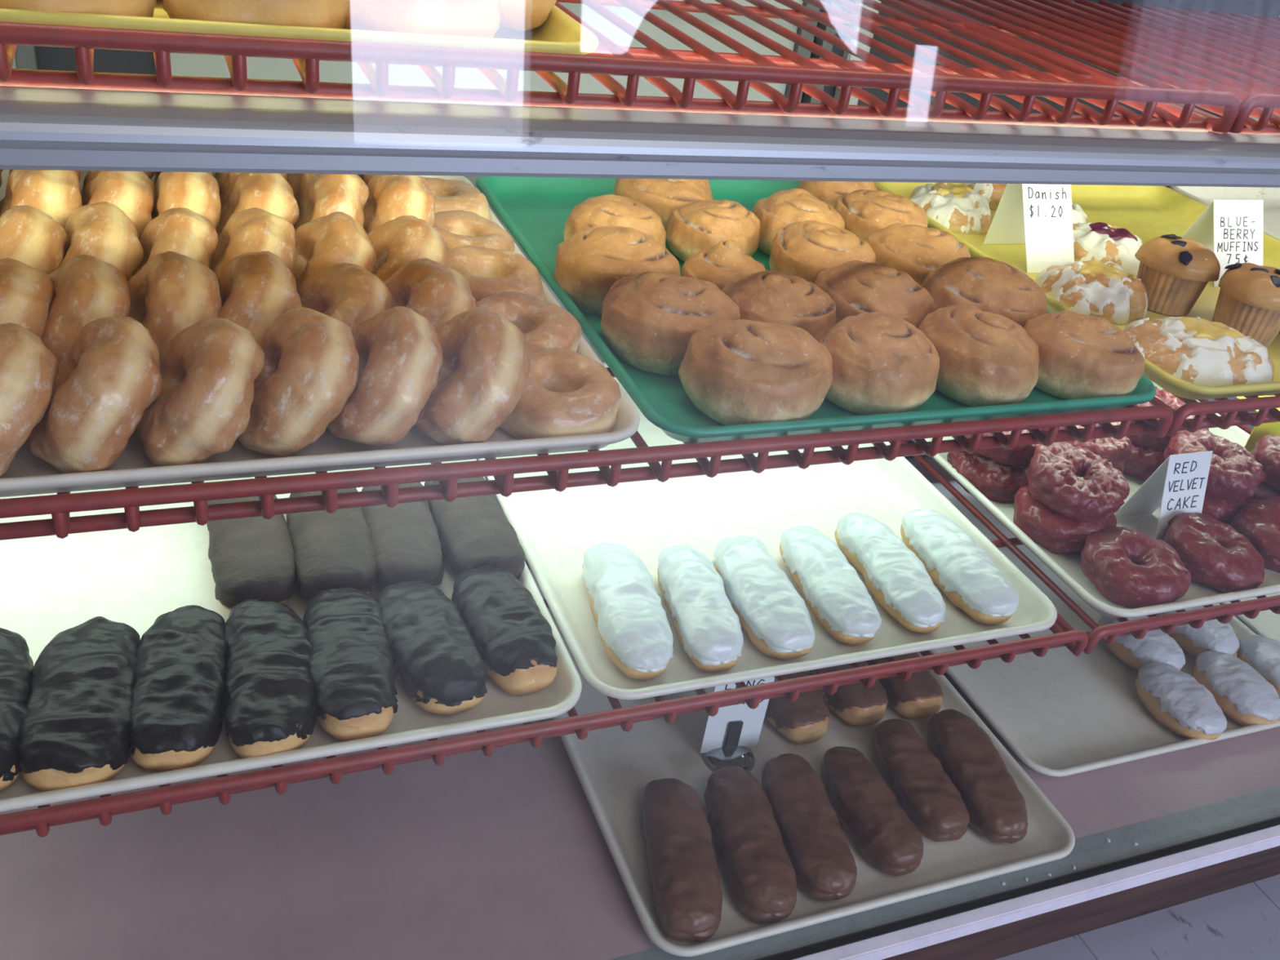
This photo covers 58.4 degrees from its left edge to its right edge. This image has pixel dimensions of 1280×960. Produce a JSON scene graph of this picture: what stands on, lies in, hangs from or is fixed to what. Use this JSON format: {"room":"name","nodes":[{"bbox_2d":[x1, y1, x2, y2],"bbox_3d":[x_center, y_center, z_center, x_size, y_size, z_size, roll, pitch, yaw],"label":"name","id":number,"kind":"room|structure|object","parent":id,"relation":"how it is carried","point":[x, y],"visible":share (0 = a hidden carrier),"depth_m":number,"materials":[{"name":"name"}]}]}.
{"room":"food shop","nodes":[
{"label":"food shop","id":0,"kind":"room"},
{"bbox_2d":[906,457,1279,959],"bbox_3d":[1.238,0.594,1.192,9.200,0.040,6.080,-5,35,-22],"label":"floor","id":1,"kind":"structure","parent":0,"point":[1242,922],"depth_m":1.18,"materials":[{"name":"tile"}]},
{"bbox_2d":[0,0,1279,959],"bbox_3d":[0.184,-0.200,1.073,2.540,1.130,0.770,-5,35,-22],"label":"display case","id":2,"kind":"object","parent":1,"relation":"on","point":[505,855],"visible":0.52,"depth_m":1.00,"materials":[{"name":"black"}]},
{"bbox_2d":[0,0,598,54],"bbox_3d":[-0.319,-0.362,0.789,0.462,0.021,0.500,-5,35,-22],"label":"tray","id":3,"kind":"object","parent":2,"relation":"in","point":[560,33],"visible":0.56,"depth_m":0.63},
{"bbox_2d":[162,0,349,28],"bbox_3d":[-0.216,-0.278,0.647,0.101,0.052,0.103,1,33,-14],"label":"donut","id":4,"kind":"object","parent":3,"relation":"on","point":[332,14],"visible":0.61,"depth_m":0.61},
{"bbox_2d":[342,0,500,37],"bbox_3d":[-0.136,-0.290,0.691,0.106,0.052,0.103,11,32,3],"label":"donut","id":5,"kind":"object","parent":3,"relation":"on","point":[467,18],"visible":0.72,"depth_m":0.66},
{"bbox_2d":[0,476,1088,837],"bbox_3d":[-0.346,0.050,1.011,1.402,0.032,0.600,-5,35,-22],"label":"wire shelf","id":6,"kind":"object","parent":2,"relation":"attached to","point":[40,819],"visible":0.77,"depth_m":0.84,"materials":[{"name":"red metal"}]},
{"bbox_2d":[0,458,582,812],"bbox_3d":[-0.345,0.053,0.987,0.462,0.021,0.540,-5,35,-22],"label":"tray","id":7,"kind":"object","parent":6,"relation":"on","point":[51,585],"visible":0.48,"depth_m":0.91,"materials":[{"name":"plastic"}]},
{"bbox_2d":[0,627,33,791],"bbox_3d":[-0.448,0.153,0.774,0.070,0.046,0.149,-7,35,-24],"label":"long john","id":8,"kind":"object","parent":7,"relation":"on","point":[16,664],"visible":0.83,"depth_m":0.77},
{"bbox_2d":[17,616,140,791],"bbox_3d":[-0.384,0.151,0.794,0.074,0.048,0.152,-2,33,-17],"label":"long john","id":9,"kind":"object","parent":7,"relation":"on","point":[73,732],"visible":0.91,"depth_m":0.76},
{"bbox_2d":[128,604,227,770],"bbox_3d":[-0.329,0.144,0.820,0.069,0.047,0.150,0,33,-15],"label":"long john","id":10,"kind":"object","parent":7,"relation":"on","point":[178,708],"visible":0.98,"depth_m":0.79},
{"bbox_2d":[206,494,297,610],"bbox_3d":[-0.328,0.054,0.964,0.072,0.046,0.152,-5,35,-22],"label":"long john","id":11,"kind":"object","parent":7,"relation":"on","point":[251,557],"visible":0.71,"depth_m":0.92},
{"bbox_2d":[224,599,316,758],"bbox_3d":[-0.270,0.141,0.840,0.068,0.046,0.154,-3,34,-20],"label":"long john","id":12,"kind":"object","parent":7,"relation":"on","point":[270,699],"visible":0.95,"depth_m":0.81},
{"bbox_2d":[286,487,377,600],"bbox_3d":[-0.266,0.050,0.987,0.072,0.047,0.151,-4,34,-20],"label":"long john","id":13,"kind":"object","parent":7,"relation":"on","point":[335,549],"visible":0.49,"depth_m":0.94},
{"bbox_2d":[302,586,398,741],"bbox_3d":[-0.220,0.135,0.863,0.068,0.047,0.147,-1,33,-16],"label":"long john","id":14,"kind":"object","parent":7,"relation":"on","point":[351,667],"visible":0.93,"depth_m":0.83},
{"bbox_2d":[361,482,444,589],"bbox_3d":[-0.212,0.045,1.009,0.068,0.047,0.152,-3,34,-19],"label":"long john","id":15,"kind":"object","parent":7,"relation":"on","point":[406,542],"visible":0.65,"depth_m":0.97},
{"bbox_2d":[377,580,487,715],"bbox_3d":[-0.164,0.128,0.890,0.070,0.048,0.138,-10,37,-28],"label":"long john","id":16,"kind":"object","parent":7,"relation":"on","point":[437,659],"visible":0.98,"depth_m":0.86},
{"bbox_2d":[424,476,524,579],"bbox_3d":[-0.152,0.041,1.032,0.068,0.046,0.152,-7,35,-24],"label":"long john","id":17,"kind":"object","parent":7,"relation":"on","point":[474,532],"visible":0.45,"depth_m":0.99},
{"bbox_2d":[451,564,557,694],"bbox_3d":[-0.109,0.117,0.921,0.067,0.048,0.135,-8,36,-26],"label":"long john","id":18,"kind":"object","parent":7,"relation":"on","point":[516,643],"visible":0.94,"depth_m":0.89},
{"bbox_2d":[477,362,1057,700],"bbox_3d":[0.083,0.012,1.164,0.462,0.021,0.540,-5,35,-22],"label":"tray","id":19,"kind":"object","parent":6,"relation":"on","point":[554,529],"visible":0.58,"depth_m":1.10,"materials":[{"name":"plastic"}]},
{"bbox_2d":[582,542,673,679],"bbox_3d":[-0.011,0.108,0.968,0.062,0.042,0.160,-2,33,-17],"label":"long john","id":20,"kind":"object","parent":19,"relation":"on","point":[636,635],"visible":1,"depth_m":0.94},
{"bbox_2d":[657,543,743,671],"bbox_3d":[0.051,0.107,0.984,0.057,0.042,0.150,-1,33,-15],"label":"long john","id":21,"kind":"object","parent":19,"relation":"on","point":[707,626],"visible":1,"depth_m":0.96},
{"bbox_2d":[711,536,815,659],"bbox_3d":[0.106,0.101,1.007,0.058,0.041,0.148,-3,34,-19],"label":"long john","id":22,"kind":"object","parent":19,"relation":"on","point":[775,619],"visible":0.99,"depth_m":0.98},
{"bbox_2d":[778,524,881,644],"bbox_3d":[0.170,0.093,1.038,0.059,0.040,0.151,-2,34,-18],"label":"long john","id":23,"kind":"object","parent":19,"relation":"on","point":[833,588],"visible":1,"depth_m":1.01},
{"bbox_2d":[834,512,946,633],"bbox_3d":[0.234,0.085,1.068,0.058,0.041,0.160,-3,34,-19],"label":"long john","id":24,"kind":"object","parent":19,"relation":"on","point":[895,577],"visible":1,"depth_m":1.04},
{"bbox_2d":[900,508,1019,624],"bbox_3d":[0.301,0.079,1.093,0.064,0.042,0.159,-4,34,-20],"label":"long john","id":25,"kind":"object","parent":19,"relation":"on","point":[965,572],"visible":0.98,"depth_m":1.06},
{"bbox_2d":[0,271,1173,540],"bbox_3d":[-0.317,-0.141,0.898,1.402,0.036,0.588,-5,35,-22],"label":"wire shelf","id":26,"kind":"object","parent":2,"relation":"attached to","point":[60,505],"visible":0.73,"depth_m":0.74,"materials":[{"name":"red metal"}]},
{"bbox_2d":[0,169,639,497],"bbox_3d":[-0.301,-0.148,0.898,0.462,0.021,0.540,-5,35,-22],"label":"tray","id":27,"kind":"object","parent":26,"relation":"on","point":[27,474],"visible":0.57,"depth_m":0.71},
{"bbox_2d":[0,257,53,339],"bbox_3d":[-0.404,-0.091,0.718,0.074,0.089,0.094,-2,33,-17],"label":"donut","id":28,"kind":"object","parent":27,"relation":"on","point":[26,291],"visible":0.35,"depth_m":0.69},
{"bbox_2d":[0,322,58,476],"bbox_3d":[-0.370,-0.044,0.650,0.078,0.089,0.096,0,33,-15],"label":"donut","id":29,"kind":"object","parent":27,"relation":"on","point":[28,370],"visible":1,"depth_m":0.62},
{"bbox_2d":[0,204,68,275],"bbox_3d":[-0.432,-0.143,0.790,0.072,0.091,0.096,-1,33,-16],"label":"donut","id":30,"kind":"object","parent":27,"relation":"on","point":[28,235],"visible":0.4,"depth_m":0.76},
{"bbox_2d":[0,169,82,229],"bbox_3d":[-0.453,-0.191,0.860,0.065,0.093,0.095,-7,35,-24],"label":"donut","id":31,"kind":"object","parent":27,"relation":"on","point":[55,193],"visible":0.33,"depth_m":0.83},
{"bbox_2d":[41,254,132,363],"bbox_3d":[-0.362,-0.097,0.734,0.073,0.091,0.095,0,33,-15],"label":"donut","id":32,"kind":"object","parent":27,"relation":"on","point":[87,289],"visible":0.41,"depth_m":0.70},
{"bbox_2d":[28,316,163,473],"bbox_3d":[-0.320,-0.049,0.672,0.076,0.089,0.094,-9,36,-26],"label":"donut","id":33,"kind":"object","parent":27,"relation":"on","point":[110,375],"visible":0.9,"depth_m":0.64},
{"bbox_2d":[57,201,144,281],"bbox_3d":[-0.388,-0.146,0.805,0.070,0.093,0.094,-12,37,-30],"label":"donut","id":34,"kind":"object","parent":27,"relation":"on","point":[103,231],"visible":0.37,"depth_m":0.78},
{"bbox_2d":[81,170,157,241],"bbox_3d":[-0.404,-0.194,0.876,0.068,0.092,0.096,1,33,-12],"label":"donut","id":35,"kind":"object","parent":27,"relation":"on","point":[134,193],"visible":0.24,"depth_m":0.85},
{"bbox_2d":[128,251,222,370],"bbox_3d":[-0.314,-0.104,0.757,0.071,0.091,0.096,-6,35,-22],"label":"donut","id":36,"kind":"object","parent":27,"relation":"on","point":[172,291],"visible":0.56,"depth_m":0.73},
{"bbox_2d":[132,207,218,275],"bbox_3d":[-0.339,-0.149,0.824,0.073,0.093,0.093,-13,38,-31],"label":"donut","id":37,"kind":"object","parent":27,"relation":"on","point":[186,232],"visible":0.23,"depth_m":0.80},
{"bbox_2d":[151,171,221,229],"bbox_3d":[-0.360,-0.200,0.894,0.065,0.093,0.096,-2,34,-17],"label":"donut","id":38,"kind":"object","parent":27,"relation":"on","point":[198,193],"visible":0.23,"depth_m":0.86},
{"bbox_2d":[135,317,265,466],"bbox_3d":[-0.265,-0.052,0.691,0.077,0.090,0.093,-14,39,-33],"label":"donut","id":39,"kind":"object","parent":27,"relation":"on","point":[210,369],"visible":0.95,"depth_m":0.66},
{"bbox_2d":[209,207,296,282],"bbox_3d":[-0.292,-0.153,0.845,0.074,0.089,0.094,-1,33,-17],"label":"donut","id":40,"kind":"object","parent":27,"relation":"on","point":[255,229],"visible":0.38,"depth_m":0.82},
{"bbox_2d":[216,173,299,236],"bbox_3d":[-0.309,-0.201,0.912,0.072,0.093,0.094,-13,38,-32],"label":"donut","id":41,"kind":"object","parent":27,"relation":"on","point":[271,193],"visible":0.3,"depth_m":0.89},
{"bbox_2d":[217,250,302,339],"bbox_3d":[-0.269,-0.107,0.776,0.074,0.091,0.094,-11,37,-30],"label":"donut","id":42,"kind":"object","parent":27,"relation":"on","point":[255,288],"visible":0.5,"depth_m":0.74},
{"bbox_2d":[237,306,359,456],"bbox_3d":[-0.218,-0.061,0.718,0.076,0.087,0.094,-6,35,-23],"label":"donut","id":43,"kind":"object","parent":27,"relation":"on","point":[308,374],"visible":0.88,"depth_m":0.69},
{"bbox_2d":[293,173,368,230],"bbox_3d":[-0.257,-0.209,0.938,0.067,0.096,0.093,-1,33,-17],"label":"donut","id":44,"kind":"object","parent":27,"relation":"on","point":[324,194],"visible":0.38,"depth_m":0.91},
{"bbox_2d":[292,211,376,289],"bbox_3d":[-0.242,-0.159,0.870,0.082,0.085,0.095,3,32,-11],"label":"donut","id":45,"kind":"object","parent":27,"relation":"on","point":[325,242],"visible":0.44,"depth_m":0.85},
{"bbox_2d":[297,262,392,330],"bbox_3d":[-0.216,-0.107,0.797,0.082,0.086,0.091,7,32,-3],"label":"donut","id":46,"kind":"object","parent":27,"relation":"on","point":[351,294],"visible":0.32,"depth_m":0.78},
{"bbox_2d":[326,306,443,445],"bbox_3d":[-0.166,-0.066,0.737,0.076,0.090,0.095,4,32,-8],"label":"donut","id":47,"kind":"object","parent":27,"relation":"on","point":[400,352],"visible":0.89,"depth_m":0.70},
{"bbox_2d":[363,174,435,233],"bbox_3d":[-0.209,-0.210,0.953,0.067,0.092,0.094,-5,34,-21],"label":"donut","id":48,"kind":"object","parent":27,"relation":"on","point":[391,197],"visible":0.37,"depth_m":0.92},
{"bbox_2d":[367,215,448,281],"bbox_3d":[-0.191,-0.161,0.887,0.083,0.086,0.096,-1,33,-17],"label":"donut","id":49,"kind":"object","parent":27,"relation":"on","point":[402,239],"visible":0.36,"depth_m":0.86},
{"bbox_2d":[382,257,475,328],"bbox_3d":[-0.163,-0.114,0.821,0.083,0.081,0.095,-7,35,-25],"label":"donut","id":50,"kind":"object","parent":27,"relation":"on","point":[437,292],"visible":0.31,"depth_m":0.80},
{"bbox_2d":[413,306,530,444],"bbox_3d":[-0.115,-0.069,0.756,0.078,0.089,0.096,-1,33,-16],"label":"donut","id":51,"kind":"object","parent":27,"relation":"on","point":[484,371],"visible":0.87,"depth_m":0.73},
{"bbox_2d":[448,244,544,302],"bbox_3d":[-0.123,-0.158,0.928,0.090,0.046,0.092,-1,33,-16],"label":"donut","id":52,"kind":"object","parent":27,"relation":"on","point":[488,272],"visible":0.57,"depth_m":0.92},
{"bbox_2d":[475,291,582,355],"bbox_3d":[-0.091,-0.108,0.863,0.089,0.045,0.090,17,33,12],"label":"donut","id":53,"kind":"object","parent":27,"relation":"on","point":[544,325],"visible":0.44,"depth_m":0.86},
{"bbox_2d":[498,347,621,439],"bbox_3d":[-0.058,-0.057,0.796,0.092,0.044,0.090,32,38,32],"label":"donut","id":54,"kind":"object","parent":27,"relation":"on","point":[566,392],"visible":0.83,"depth_m":0.77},
{"bbox_2d":[475,176,1156,443],"bbox_3d":[0.131,-0.187,1.071,0.462,0.021,0.540,-5,35,-22],"label":"tray","id":55,"kind":"object","parent":26,"relation":"on","point":[535,211],"visible":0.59,"depth_m":0.92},
{"bbox_2d":[563,194,666,247],"bbox_3d":[-0.024,-0.235,1.070,0.096,0.057,0.087,-2,33,-17],"label":"cinnamon roll","id":56,"kind":"object","parent":55,"relation":"on","point":[606,210],"visible":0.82,"depth_m":1.04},
{"bbox_2d":[554,226,679,316],"bbox_3d":[-0.019,-0.184,0.983,0.107,0.067,0.096,5,32,-7],"label":"cinnamon roll","id":57,"kind":"object","parent":55,"relation":"on","point":[591,260],"visible":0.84,"depth_m":0.95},
{"bbox_2d":[613,177,712,230],"bbox_3d":[0.026,-0.291,1.167,0.105,0.061,0.093,10,32,2],"label":"cinnamon roll","id":58,"kind":"object","parent":55,"relation":"on","point":[662,197],"visible":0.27,"depth_m":1.13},
{"bbox_2d":[600,271,740,375],"bbox_3d":[0.022,-0.129,0.906,0.104,0.065,0.103,-21,43,-39],"label":"cinnamon roll","id":59,"kind":"object","parent":55,"relation":"on","point":[649,320],"visible":0.88,"depth_m":0.87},
{"bbox_2d":[665,199,760,262],"bbox_3d":[0.072,-0.240,1.102,0.093,0.058,0.092,4,32,-8],"label":"cinnamon roll","id":60,"kind":"object","parent":55,"relation":"on","point":[693,227],"visible":0.88,"depth_m":1.07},
{"bbox_2d":[680,237,765,290],"bbox_3d":[0.076,-0.187,1.019,0.079,0.057,0.086,13,32,6],"label":"cinnamon roll","id":61,"kind":"object","parent":55,"relation":"on","point":[724,262],"visible":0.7,"depth_m":1.00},
{"bbox_2d":[678,319,832,425],"bbox_3d":[0.089,-0.084,0.848,0.116,0.068,0.103,-5,34,-22],"label":"cinnamon roll","id":62,"kind":"object","parent":55,"relation":"on","point":[740,371],"visible":0.99,"depth_m":0.81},
{"bbox_2d":[721,270,835,342],"bbox_3d":[0.115,-0.142,0.955,0.100,0.058,0.095,31,39,33],"label":"cinnamon roll","id":63,"kind":"object","parent":55,"relation":"on","point":[771,296],"visible":0.71,"depth_m":0.93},
{"bbox_2d":[751,188,844,255],"bbox_3d":[0.157,-0.261,1.153,0.090,0.062,0.101,-1,33,-16],"label":"cinnamon roll","id":64,"kind":"object","parent":55,"relation":"on","point":[782,208],"visible":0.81,"depth_m":1.12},
{"bbox_2d":[768,220,875,284],"bbox_3d":[0.168,-0.204,1.066,0.100,0.063,0.100,18,33,14],"label":"cinnamon roll","id":65,"kind":"object","parent":55,"relation":"on","point":[806,249],"visible":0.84,"depth_m":1.04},
{"bbox_2d":[814,260,933,328],"bbox_3d":[0.202,-0.154,0.994,0.096,0.065,0.109,-10,36,-27],"label":"cinnamon roll","id":66,"kind":"object","parent":55,"relation":"on","point":[855,287],"visible":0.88,"depth_m":0.96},
{"bbox_2d":[818,311,939,415],"bbox_3d":[0.182,-0.095,0.894,0.100,0.062,0.106,4,32,-12],"label":"cinnamon roll","id":67,"kind":"object","parent":55,"relation":"on","point":[882,363],"visible":0.91,"depth_m":0.86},
{"bbox_2d":[834,189,928,239],"bbox_3d":[0.249,-0.265,1.185,0.097,0.060,0.099,3,32,-9],"label":"cinnamon roll","id":68,"kind":"object","parent":55,"relation":"on","point":[862,211],"visible":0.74,"depth_m":1.16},
{"bbox_2d":[864,223,970,285],"bbox_3d":[0.267,-0.213,1.105,0.107,0.062,0.095,26,35,22],"label":"cinnamon roll","id":69,"kind":"object","parent":55,"relation":"on","point":[913,250],"visible":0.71,"depth_m":1.07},
{"bbox_2d":[917,303,1039,407],"bbox_3d":[0.276,-0.106,0.933,0.105,0.064,0.112,9,32,0],"label":"cinnamon roll","id":70,"kind":"object","parent":55,"relation":"on","point":[987,358],"visible":0.9,"depth_m":0.90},
{"bbox_2d":[920,257,1048,327],"bbox_3d":[0.309,-0.163,1.032,0.115,0.068,0.104,11,32,3],"label":"cinnamon roll","id":71,"kind":"object","parent":55,"relation":"on","point":[988,284],"visible":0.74,"depth_m":1.00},
{"bbox_2d":[1023,310,1145,399],"bbox_3d":[0.372,-0.108,0.965,0.103,0.063,0.091,19,33,16],"label":"cinnamon roll","id":72,"kind":"object","parent":55,"relation":"on","point":[1082,356],"visible":0.9,"depth_m":0.93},
{"bbox_2d":[0,0,1239,133],"bbox_3d":[-0.295,-0.353,0.795,1.402,0.036,0.532,-5,35,-22],"label":"wire shelf","id":73,"kind":"object","parent":2,"relation":"attached to","point":[1064,82],"visible":0.96,"depth_m":0.74,"materials":[{"name":"red metal"}]},
{"bbox_2d":[528,569,1075,956],"bbox_3d":[0.132,0.245,1.251,0.462,0.021,0.540,-5,35,-22],"label":"tray","id":74,"kind":"object","parent":2,"relation":"on","point":[614,766],"visible":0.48,"depth_m":1.14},
{"bbox_2d":[640,777,722,942],"bbox_3d":[0.038,0.343,1.048,0.065,0.045,0.170,3,32,-10],"label":"long john","id":75,"kind":"object","parent":74,"relation":"on","point":[686,893],"visible":1,"depth_m":1.02,"materials":[{"name":"brown food"}]},
{"bbox_2d":[700,676,774,771],"bbox_3d":[0.099,0.240,1.159,0.056,0.112,0.056,19,33,16],"label":"card holder","id":76,"kind":"object","parent":74,"relation":"on","point":[730,736],"visible":0.61,"depth_m":1.17,"materials":[{"name":"white"}]},
{"bbox_2d":[703,765,796,923],"bbox_3d":[0.102,0.337,1.073,0.063,0.045,0.165,1,33,-14],"label":"long john","id":77,"kind":"object","parent":74,"relation":"on","point":[760,872],"visible":1,"depth_m":1.05,"materials":[{"name":"brown food"}]},
{"bbox_2d":[764,671,829,743],"bbox_3d":[0.153,0.229,1.258,0.068,0.046,0.146,-8,36,-26],"label":"long john","id":78,"kind":"object","parent":74,"relation":"on","point":[805,720],"visible":0.36,"depth_m":1.21,"materials":[{"name":"brown food"}]},
{"bbox_2d":[761,753,857,900],"bbox_3d":[0.160,0.331,1.100,0.067,0.042,0.163,0,33,-14],"label":"long john","id":79,"kind":"object","parent":74,"relation":"on","point":[815,842],"visible":0.94,"depth_m":1.08,"materials":[{"name":"brown food"}]},
{"bbox_2d":[804,661,888,726],"bbox_3d":[0.225,0.219,1.293,0.071,0.049,0.144,-5,35,-22],"label":"long john","id":80,"kind":"object","parent":74,"relation":"on","point":[856,704],"visible":0.28,"depth_m":1.24,"materials":[{"name":"brown food"}]},
{"bbox_2d":[820,746,923,875],"bbox_3d":[0.225,0.323,1.129,0.062,0.046,0.152,-3,34,-20],"label":"long john","id":81,"kind":"object","parent":74,"relation":"on","point":[861,798],"visible":1,"depth_m":1.10,"materials":[{"name":"brown food"}]},
{"bbox_2d":[866,652,943,718],"bbox_3d":[0.292,0.214,1.319,0.069,0.046,0.150,-4,34,-20],"label":"long john","id":82,"kind":"object","parent":74,"relation":"on","point":[921,695],"visible":0.3,"depth_m":1.26,"materials":[{"name":"brown food"}]},
{"bbox_2d":[871,719,969,841],"bbox_3d":[0.283,0.305,1.171,0.064,0.045,0.149,-2,33,-17],"label":"long john","id":83,"kind":"object","parent":74,"relation":"on","point":[920,784],"visible":0.98,"depth_m":1.15,"materials":[{"name":"brown food"}]},
{"bbox_2d":[926,709,1028,843],"bbox_3d":[0.348,0.304,1.190,0.072,0.043,0.170,1,33,-13],"label":"long john","id":84,"kind":"object","parent":74,"relation":"on","point":[996,807],"visible":0.94,"depth_m":1.16,"materials":[{"name":"brown food"}]},
{"bbox_2d":[888,394,1279,654],"bbox_3d":[0.796,-0.055,1.474,1.066,0.032,0.600,-5,35,-22],"label":"wire shelf","id":85,"kind":"object","parent":2,"relation":"attached to","point":[1167,624],"visible":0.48,"depth_m":1.11,"materials":[{"name":"red metal"}]},
{"bbox_2d":[924,380,1279,617],"bbox_3d":[0.546,-0.030,1.349,0.462,0.021,0.540,-5,35,-22],"label":"tray","id":86,"kind":"object","parent":85,"relation":"on","point":[1067,566],"visible":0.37,"depth_m":1.15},
{"bbox_2d":[946,450,1030,502],"bbox_3d":[0.391,-0.016,1.267,0.102,0.052,0.099,28,36,28],"label":"donut","id":87,"kind":"object","parent":86,"relation":"on","point":[997,482],"visible":0.52,"depth_m":1.23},
{"bbox_2d":[1013,484,1117,554],"bbox_3d":[0.440,0.038,1.193,0.101,0.050,0.102,6,32,-4],"label":"donut","id":88,"kind":"object","parent":86,"relation":"on","point":[1056,533],"visible":0.5,"depth_m":1.16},
{"bbox_2d":[1026,441,1129,522],"bbox_3d":[0.448,0.002,1.179,0.104,0.050,0.102,-21,42,-39],"label":"donut","id":89,"kind":"object","parent":88,"relation":"on","point":[1076,483],"visible":0.99,"depth_m":1.16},
{"bbox_2d":[1080,526,1191,608],"bbox_3d":[0.484,0.087,1.126,0.102,0.049,0.101,4,32,-8],"label":"donut","id":90,"kind":"object","parent":86,"relation":"on","point":[1131,568],"visible":0.99,"depth_m":1.10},
{"bbox_2d":[1114,450,1213,541],"bbox_3d":[0.558,0.015,1.202,0.064,0.100,0.066,-5,35,-22],"label":"label sign","id":91,"kind":"object","parent":86,"relation":"on","point":[1179,484],"visible":0.86,"depth_m":1.19,"materials":[{"name":"white"}]},
{"bbox_2d":[1164,512,1264,593],"bbox_3d":[0.587,0.073,1.172,0.100,0.055,0.102,19,33,15],"label":"donut","id":92,"kind":"object","parent":86,"relation":"on","point":[1215,554],"visible":0.94,"depth_m":1.14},
{"bbox_2d":[1201,494,1253,524],"bbox_3d":[0.627,0.016,1.276,0.102,0.046,0.102,-2,33,-17],"label":"donut","id":93,"kind":"object","parent":86,"relation":"on","point":[1224,510],"visible":0.15,"depth_m":1.23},
{"bbox_2d":[1164,428,1265,501],"bbox_3d":[0.628,-0.017,1.256,0.102,0.047,0.101,-19,42,-38],"label":"donut","id":94,"kind":"object","parent":93,"relation":"on","point":[1235,474],"visible":0.75,"depth_m":1.23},
{"bbox_2d":[1230,498,1279,571],"bbox_3d":[0.682,0.061,1.218,0.101,0.052,0.102,25,35,24],"label":"donut","id":95,"kind":"object","parent":86,"relation":"on","point":[1257,520],"visible":0.87,"depth_m":1.20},
{"bbox_2d":[917,0,1279,134],"bbox_3d":[0.846,-0.458,1.258,1.066,0.036,0.532,-5,35,-22],"label":"wire shelf","id":96,"kind":"object","parent":2,"relation":"attached to","point":[1238,54],"visible":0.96,"depth_m":1.15,"materials":[{"name":"red metal"}]},
{"bbox_2d":[928,480,1279,777],"bbox_3d":[0.534,0.157,1.496,0.462,0.021,0.540,-5,35,-22],"label":"tray","id":97,"kind":"object","parent":2,"relation":"on","point":[1061,713],"visible":0.3,"depth_m":1.34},
{"bbox_2d":[1135,662,1226,740],"bbox_3d":[0.627,0.257,1.331,0.074,0.050,0.114,-2,33,-17],"label":"donut","id":98,"kind":"object","parent":97,"relation":"on","point":[1175,698],"visible":1,"depth_m":1.31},
{"bbox_2d":[1193,651,1279,726],"bbox_3d":[0.712,0.249,1.367,0.078,0.049,0.116,-5,34,-21],"label":"donut","id":99,"kind":"object","parent":97,"relation":"on","point":[1242,693],"visible":0.99,"depth_m":1.34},
{"bbox_2d":[1127,393,1279,437],"bbox_3d":[0.824,-0.247,1.360,1.066,0.036,0.588,-5,35,-22],"label":"wire shelf","id":100,"kind":"object","parent":2,"relation":"attached to","point":[1237,415],"visible":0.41,"depth_m":0.96,"materials":[{"name":"red metal"}]},
{"bbox_2d":[874,182,1279,399],"bbox_3d":[0.575,-0.230,1.255,0.462,0.021,0.540,-5,35,-22],"label":"tray","id":101,"kind":"object","parent":100,"relation":"on","point":[1148,212],"visible":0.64,"depth_m":1.38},
{"bbox_2d":[908,182,991,235],"bbox_3d":[0.360,-0.320,1.325,0.108,0.039,0.109,-19,42,-38],"label":"pastry","id":102,"kind":"object","parent":101,"relation":"on","point":[961,210],"visible":0.94,"depth_m":1.29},
{"bbox_2d":[982,183,1074,272],"bbox_3d":[0.422,-0.291,1.217,0.086,0.116,0.080,-5,35,-22],"label":"price card","id":103,"kind":"object","parent":101,"relation":"on","point":[1039,217],"visible":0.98,"depth_m":1.21,"materials":[{"name":"white"}]},
{"bbox_2d":[1034,260,1147,324],"bbox_3d":[0.460,-0.196,1.154,0.119,0.038,0.108,-10,37,-28],"label":"pastry","id":104,"kind":"object","parent":101,"relation":"on","point":[1095,288],"visible":0.99,"depth_m":1.13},
{"bbox_2d":[1072,222,1142,276],"bbox_3d":[0.512,-0.262,1.272,0.114,0.037,0.096,6,32,-5],"label":"pastry","id":105,"kind":"object","parent":101,"relation":"on","point":[1104,242],"visible":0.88,"depth_m":1.24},
{"bbox_2d":[1134,234,1220,315],"bbox_3d":[0.541,-0.210,1.162,0.079,0.070,0.082,-5,35,-22],"label":"muffin","id":106,"kind":"object","parent":101,"relation":"on","point":[1175,270],"visible":0.98,"depth_m":1.14,"materials":[{"name":"brown food"}]},
{"bbox_2d":[1136,261,1208,315],"bbox_3d":[0.540,-0.201,1.168,0.070,0.048,0.070,-5,35,-22],"label":"cup","id":107,"kind":"object","parent":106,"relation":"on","point":[1173,288],"depth_m":1.14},
{"bbox_2d":[1121,316,1274,395],"bbox_3d":[0.513,-0.123,1.049,0.152,0.040,0.118,3,32,-10],"label":"pastry","id":108,"kind":"object","parent":101,"relation":"on","point":[1197,350],"visible":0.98,"depth_m":1.02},
{"bbox_2d":[1181,200,1263,286],"bbox_3d":[0.652,-0.271,1.276,0.080,0.084,0.080,-5,35,-22],"label":"price card","id":109,"kind":"object","parent":101,"relation":"on","point":[1233,229],"visible":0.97,"depth_m":1.26,"materials":[{"name":"white"}]},
{"bbox_2d":[1212,262,1279,346],"bbox_3d":[0.602,-0.173,1.119,0.079,0.070,0.080,11,32,3],"label":"muffin","id":110,"kind":"object","parent":101,"relation":"on","point":[1248,303],"visible":0.92,"depth_m":1.10,"materials":[{"name":"brown food"}]},
{"bbox_2d":[1212,288,1279,346],"bbox_3d":[0.600,-0.164,1.125,0.070,0.048,0.070,11,32,3],"label":"cup","id":111,"kind":"object","parent":110,"relation":"on","point":[1255,313],"depth_m":1.10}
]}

